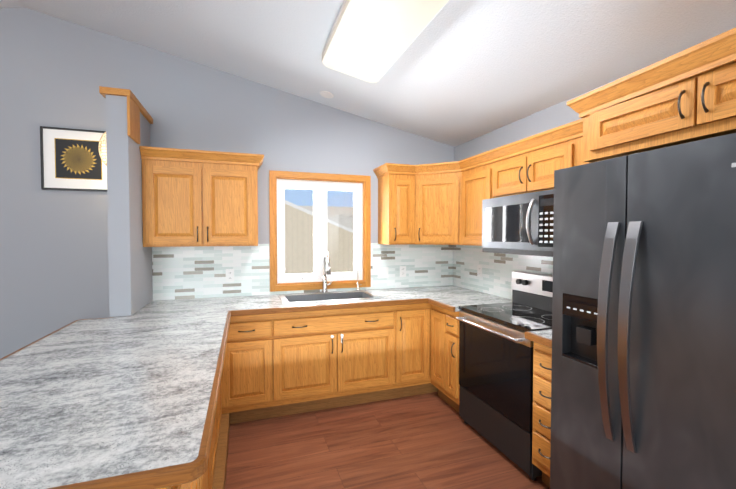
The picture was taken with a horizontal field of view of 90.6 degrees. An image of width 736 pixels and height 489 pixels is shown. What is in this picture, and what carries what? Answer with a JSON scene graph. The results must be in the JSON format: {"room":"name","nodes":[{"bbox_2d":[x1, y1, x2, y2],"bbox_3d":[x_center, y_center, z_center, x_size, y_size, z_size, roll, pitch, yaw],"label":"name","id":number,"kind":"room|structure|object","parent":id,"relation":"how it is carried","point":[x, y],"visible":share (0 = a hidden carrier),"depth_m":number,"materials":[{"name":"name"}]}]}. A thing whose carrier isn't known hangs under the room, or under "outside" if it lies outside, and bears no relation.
{"room":"kitchen","nodes":[
{"label":"kitchen","id":0,"kind":"room"},
{"bbox_2d":[106,95,152,316],"bbox_3d":[-1.804,-0.264,2.783,0.127,1.502,0.635,-1,2,-19],"label":"wall","id":1,"kind":"structure","parent":0,"point":[130,276],"depth_m":2.50,"materials":[{"name":"grey paint"}]},
{"bbox_2d":[99,86,152,143],"bbox_3d":[-1.801,-0.903,2.754,0.177,0.307,0.660,-1,2,-19],"label":"trim","id":2,"kind":"structure","parent":1,"relation":"attached to","point":[135,107],"depth_m":2.53,"materials":[{"name":"brown wood"}]},
{"bbox_2d":[0,7,453,358],"bbox_3d":[-2.309,-0.552,3.023,7.160,3.900,0.160,-1,2,-19],"label":"wall","id":3,"kind":"structure","parent":0,"point":[54,257],"depth_m":2.97,"materials":[{"name":"grey paint"}]},
{"bbox_2d":[40,126,106,191],"bbox_3d":[-2.326,-0.679,2.930,0.490,0.490,0.024,-1,2,-19],"label":"framed art","id":4,"kind":"object","parent":3,"relation":"attached to","point":[70,158],"visible":0.96,"depth_m":2.91,"materials":[{"name":"black"}]},
{"bbox_2d":[140,147,259,246],"bbox_3d":[-1.385,-0.366,3.084,0.855,0.755,0.326,-1,2,-19],"label":"upper cabinet","id":5,"kind":"object","parent":3,"relation":"attached to","point":[190,197],"depth_m":2.92,"materials":[{"name":"brown wood"}]},
{"bbox_2d":[152,243,451,300],"bbox_3d":[-0.444,0.229,3.591,2.956,0.479,0.009,-1,2,-19],"label":"tile backsplash","id":6,"kind":"structure","parent":3,"relation":"attached to","point":[191,272],"depth_m":3.35,"materials":[{"name":"white tile"}]},
{"bbox_2d":[226,269,233,281],"bbox_3d":[-1.254,0.281,3.308,0.072,0.115,0.007,-1,2,-19],"label":"electrical outlet","id":7,"kind":"object","parent":6,"relation":"attached to","point":[229,275],"visible":1,"depth_m":3.31,"materials":[{"name":"white plastic"}]},
{"bbox_2d":[378,267,387,277],"bbox_3d":[0.158,0.294,3.790,0.118,0.115,0.008,-1,2,-19],"label":"switch plate","id":8,"kind":"object","parent":6,"relation":"attached to","point":[382,272],"visible":1,"depth_m":3.79,"materials":[{"name":"white plastic"}]},
{"bbox_2d":[400,266,405,276],"bbox_3d":[0.371,0.287,3.863,0.072,0.115,0.007,-1,2,-19],"label":"electrical outlet","id":9,"kind":"object","parent":6,"relation":"attached to","point":[402,271],"visible":1,"depth_m":3.86,"materials":[{"name":"white plastic"}]},
{"bbox_2d":[269,170,370,291],"bbox_3d":[-0.468,-0.130,3.629,1.000,1.135,0.134,-1,2,-19],"label":"window","id":10,"kind":"structure","parent":3,"relation":"in","point":[319,202],"depth_m":3.62,"materials":[{"name":"white plastic"}]},
{"bbox_2d":[0,0,735,146],"bbox_3d":[-1.718,-1.431,1.268,7.160,0.952,3.900,-1,2,-19],"label":"ceiling","id":11,"kind":"structure","parent":0,"point":[458,72],"depth_m":2.47,"materials":[{"name":"white paint"}]},
{"bbox_2d":[320,91,333,97],"bbox_3d":[-0.376,-1.363,3.314,0.130,0.033,0.132,-1,2,-19],"label":"recessed light","id":12,"kind":"object","parent":11,"relation":"in","point":[326,94],"visible":0.98,"depth_m":3.31,"materials":[{"name":"white"}]},
{"bbox_2d":[321,0,448,82],"bbox_3d":[0.073,-1.299,2.147,0.464,0.146,1.340,-1,2,-19],"label":"ceiling light fixture","id":13,"kind":"object","parent":11,"relation":"attached to","point":[370,41],"visible":1,"depth_m":2.20,"materials":[{"name":"white plastic"}]},
{"bbox_2d":[225,392,549,488],"bbox_3d":[-1.107,1.539,-0.444,7.160,0.100,7.720,-1,2,-19],"label":"floor","id":14,"kind":"structure","parent":0,"point":[432,440],"depth_m":2.47,"materials":[{"name":"brown wood"}]},
{"bbox_2d":[161,473,204,488],"bbox_3d":[-0.833,1.012,1.075,0.571,0.874,0.541,-1,2,-19],"label":"base cabinet","id":15,"kind":"object","parent":14,"relation":"on","point":[199,483],"depth_m":1.21,"materials":[{"name":"brown wood"}]},
{"bbox_2d":[0,309,231,488],"bbox_3d":[-1.159,0.540,1.631,0.962,0.041,1.890,-1,2,-19],"label":"countertop","id":16,"kind":"structure","parent":15,"relation":"on","point":[124,402],"depth_m":1.22,"materials":[{"name":"stone"}]},
{"bbox_2d":[205,434,216,488],"bbox_3d":[-0.973,1.002,1.485,0.571,0.874,0.582,-1,2,-19],"label":"base cabinet","id":17,"kind":"object","parent":14,"relation":"on","point":[211,472],"depth_m":1.88,"materials":[{"name":"brown wood"}]},
{"bbox_2d":[213,383,220,488],"bbox_3d":[-1.120,0.991,1.916,0.571,0.874,0.583,-1,2,-19],"label":"base cabinet","id":18,"kind":"object","parent":14,"relation":"on","point":[217,424],"depth_m":2.21,"materials":[{"name":"brown wood"}]},
{"bbox_2d":[221,403,224,450],"bbox_3d":[-1.255,0.980,2.313,0.571,0.874,0.512,-1,2,-19],"label":"base cabinet","id":19,"kind":"object","parent":14,"relation":"on","point":[222,404],"depth_m":2.57,"materials":[{"name":"brown wood"}]},
{"bbox_2d":[229,313,284,423],"bbox_3d":[-1.001,0.960,3.090,0.453,0.874,0.628,-1,2,-19],"label":"base cabinet","id":20,"kind":"object","parent":14,"relation":"on","point":[280,364],"depth_m":2.82,"materials":[{"name":"brown wood"}]},
{"bbox_2d":[281,306,388,415],"bbox_3d":[-0.352,0.954,3.312,1.167,0.874,0.628,-1,2,-19],"label":"base cabinet","id":21,"kind":"object","parent":14,"relation":"on","point":[334,358],"depth_m":3.02,"materials":[{"name":"brown wood"}]},
{"bbox_2d":[119,285,482,316],"bbox_3d":[-0.486,0.499,3.229,3.268,0.041,0.674,-1,2,-19],"label":"countertop","id":22,"kind":"structure","parent":21,"relation":"on","point":[255,304],"depth_m":3.04,"materials":[{"name":"stone"}]},
{"bbox_2d":[279,290,380,303],"bbox_3d":[-0.360,0.575,3.317,0.846,0.210,0.486,-1,2,-19],"label":"sink","id":23,"kind":"object","parent":22,"relation":"in","point":[298,298],"visible":0.42,"depth_m":3.42,"materials":[{"name":"silver metal"}]},
{"bbox_2d":[322,252,361,291],"bbox_3d":[-0.228,0.266,3.530,0.412,0.396,0.227,-1,2,-19],"label":"faucet","id":24,"kind":"object","parent":22,"relation":"on","point":[324,287],"visible":1,"depth_m":3.54,"materials":[{"name":"silver metal"}]},
{"bbox_2d":[389,303,428,398],"bbox_3d":[0.286,0.950,3.494,0.428,0.874,0.694,-1,2,-19],"label":"base cabinet","id":25,"kind":"object","parent":14,"relation":"on","point":[406,322],"depth_m":3.23,"materials":[{"name":"brown wood"}]},
{"bbox_2d":[425,303,448,403],"bbox_3d":[0.876,0.956,3.246,0.688,0.874,0.329,-1,2,-19],"label":"base cabinet","id":26,"kind":"object","parent":14,"relation":"on","point":[437,325],"depth_m":3.18,"materials":[{"name":"brown wood"}]},
{"bbox_2d":[428,293,511,311],"bbox_3d":[0.918,0.501,3.133,0.673,0.041,0.388,-1,2,-19],"label":"countertop","id":27,"kind":"structure","parent":26,"relation":"on","point":[452,304],"depth_m":3.13,"materials":[{"name":"stone"}]},
{"bbox_2d":[449,311,459,411],"bbox_3d":[0.962,0.960,3.089,0.627,0.874,0.254,-1,2,-19],"label":"base cabinet","id":28,"kind":"object","parent":14,"relation":"on","point":[454,384],"depth_m":2.92,"materials":[{"name":"brown wood"}]},
{"bbox_2d":[456,271,552,480],"bbox_3d":[1.090,0.823,2.591,0.658,1.175,0.757,-1,2,-19],"label":"range","id":29,"kind":"object","parent":14,"relation":"on","point":[496,378],"visible":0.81,"depth_m":2.48,"materials":[{"name":"grey"}]},
{"bbox_2d":[532,342,551,487],"bbox_3d":[1.291,0.985,2.126,0.627,0.874,0.251,-1,2,-19],"label":"base cabinet","id":30,"kind":"object","parent":14,"relation":"on","point":[542,355],"depth_m":2.06,"materials":[{"name":"brown wood"}]},
{"bbox_2d":[525,329,551,347],"bbox_3d":[1.269,0.528,2.106,0.673,0.041,0.250,-1,2,-19],"label":"countertop","id":31,"kind":"structure","parent":30,"relation":"on","point":[543,337],"depth_m":2.04,"materials":[{"name":"laminate"}]},
{"bbox_2d":[550,133,735,488],"bbox_3d":[1.380,0.538,1.526,0.782,1.800,0.900,-1,2,-19],"label":"fridge","id":32,"kind":"object","parent":14,"relation":"on","point":[643,385],"visible":1,"depth_m":1.41,"materials":[{"name":"grey metal"}]},
{"bbox_2d":[454,67,644,160],"bbox_3d":[1.740,-0.425,1.999,0.160,3.700,4.400,-1,2,-19],"label":"wall","id":33,"kind":"structure","parent":0,"point":[556,115],"depth_m":3.05,"materials":[{"name":"grey paint"}]},
{"bbox_2d":[376,151,491,245],"bbox_3d":[0.701,-0.374,3.400,0.897,0.755,1.076,-1,2,-19],"label":"upper cabinet","id":34,"kind":"object","parent":33,"relation":"attached to","point":[433,203],"depth_m":3.45,"materials":[{"name":"brown wood"}]},
{"bbox_2d":[452,245,552,298],"bbox_3d":[1.291,0.242,3.069,0.008,0.479,2.070,-1,2,-19],"label":"tile backsplash","id":35,"kind":"structure","parent":33,"relation":"attached to","point":[497,268],"depth_m":3.43,"materials":[{"name":"white tile"}]},
{"bbox_2d":[477,265,481,276],"bbox_3d":[1.103,0.264,3.597,0.007,0.115,0.072,-1,2,-19],"label":"electrical outlet","id":36,"kind":"object","parent":35,"relation":"attached to","point":[479,270],"visible":1,"depth_m":3.60,"materials":[{"name":"white plastic"}]},
{"bbox_2d":[492,143,515,197],"bbox_3d":[1.218,-0.547,2.766,0.325,0.375,0.448,-1,2,-19],"label":"upper cabinet","id":37,"kind":"object","parent":33,"relation":"attached to","point":[503,158],"depth_m":2.78,"materials":[{"name":"brown wood"}]},
{"bbox_2d":[516,127,559,194],"bbox_3d":[1.320,-0.540,2.467,0.325,0.375,0.431,-1,2,-19],"label":"upper cabinet","id":38,"kind":"object","parent":33,"relation":"attached to","point":[537,156],"depth_m":2.47,"materials":[{"name":"brown wood"}]},
{"bbox_2d":[482,189,553,256],"bbox_3d":[1.196,-0.141,2.603,0.476,0.418,0.755,-1,2,-19],"label":"microwave","id":39,"kind":"object","parent":38,"relation":"attached to","point":[520,224],"visible":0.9,"depth_m":2.50,"materials":[{"name":"grey metal"}]},
{"bbox_2d":[560,127,568,168],"bbox_3d":[1.432,-0.531,2.137,0.325,0.375,0.378,-1,2,-19],"label":"upper cabinet","id":40,"kind":"object","parent":33,"relation":"attached to","point":[561,128],"depth_m":2.28,"materials":[{"name":"brown wood"}]},
{"bbox_2d":[564,59,671,166],"bbox_3d":[1.427,-0.558,1.677,0.632,0.298,0.607,-1,2,-19],"label":"upper cabinet","id":41,"kind":"object","parent":33,"relation":"attached to","point":[633,115],"depth_m":1.60,"materials":[{"name":"brown wood"}]},
{"bbox_2d":[672,35,735,145],"bbox_3d":[1.563,-0.547,1.279,0.632,0.298,0.463,-1,2,-19],"label":"upper cabinet","id":42,"kind":"object","parent":33,"relation":"attached to","point":[704,79],"depth_m":1.31,"materials":[{"name":"brown wood"}]},
{"bbox_3d":[-1.928,-0.846,2.834,0.060,0.339,0.060,-1,2,-19],"label":"socket","id":43,"kind":"object","parent":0,"visible":0},
{"bbox_2d":[98,132,106,165],"bbox_3d":[-1.928,-0.732,2.837,0.278,0.313,0.278,-1,2,-19],"label":"lampshade","id":44,"kind":"object","parent":43,"relation":"attached to","point":[101,149],"visible":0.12,"depth_m":2.73,"materials":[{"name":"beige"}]},
{"label":"outside","id":45,"kind":"structure","parent":0,"visible":0},
{"bbox_2d":[285,201,353,273],"bbox_3d":[-1.590,0.799,15.877,8.800,6.533,6.050,-1,2,-19],"label":"house","id":46,"kind":"structure","parent":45,"point":[339,244],"depth_m":12.59,"materials":[{"name":"beige"}]}
]}

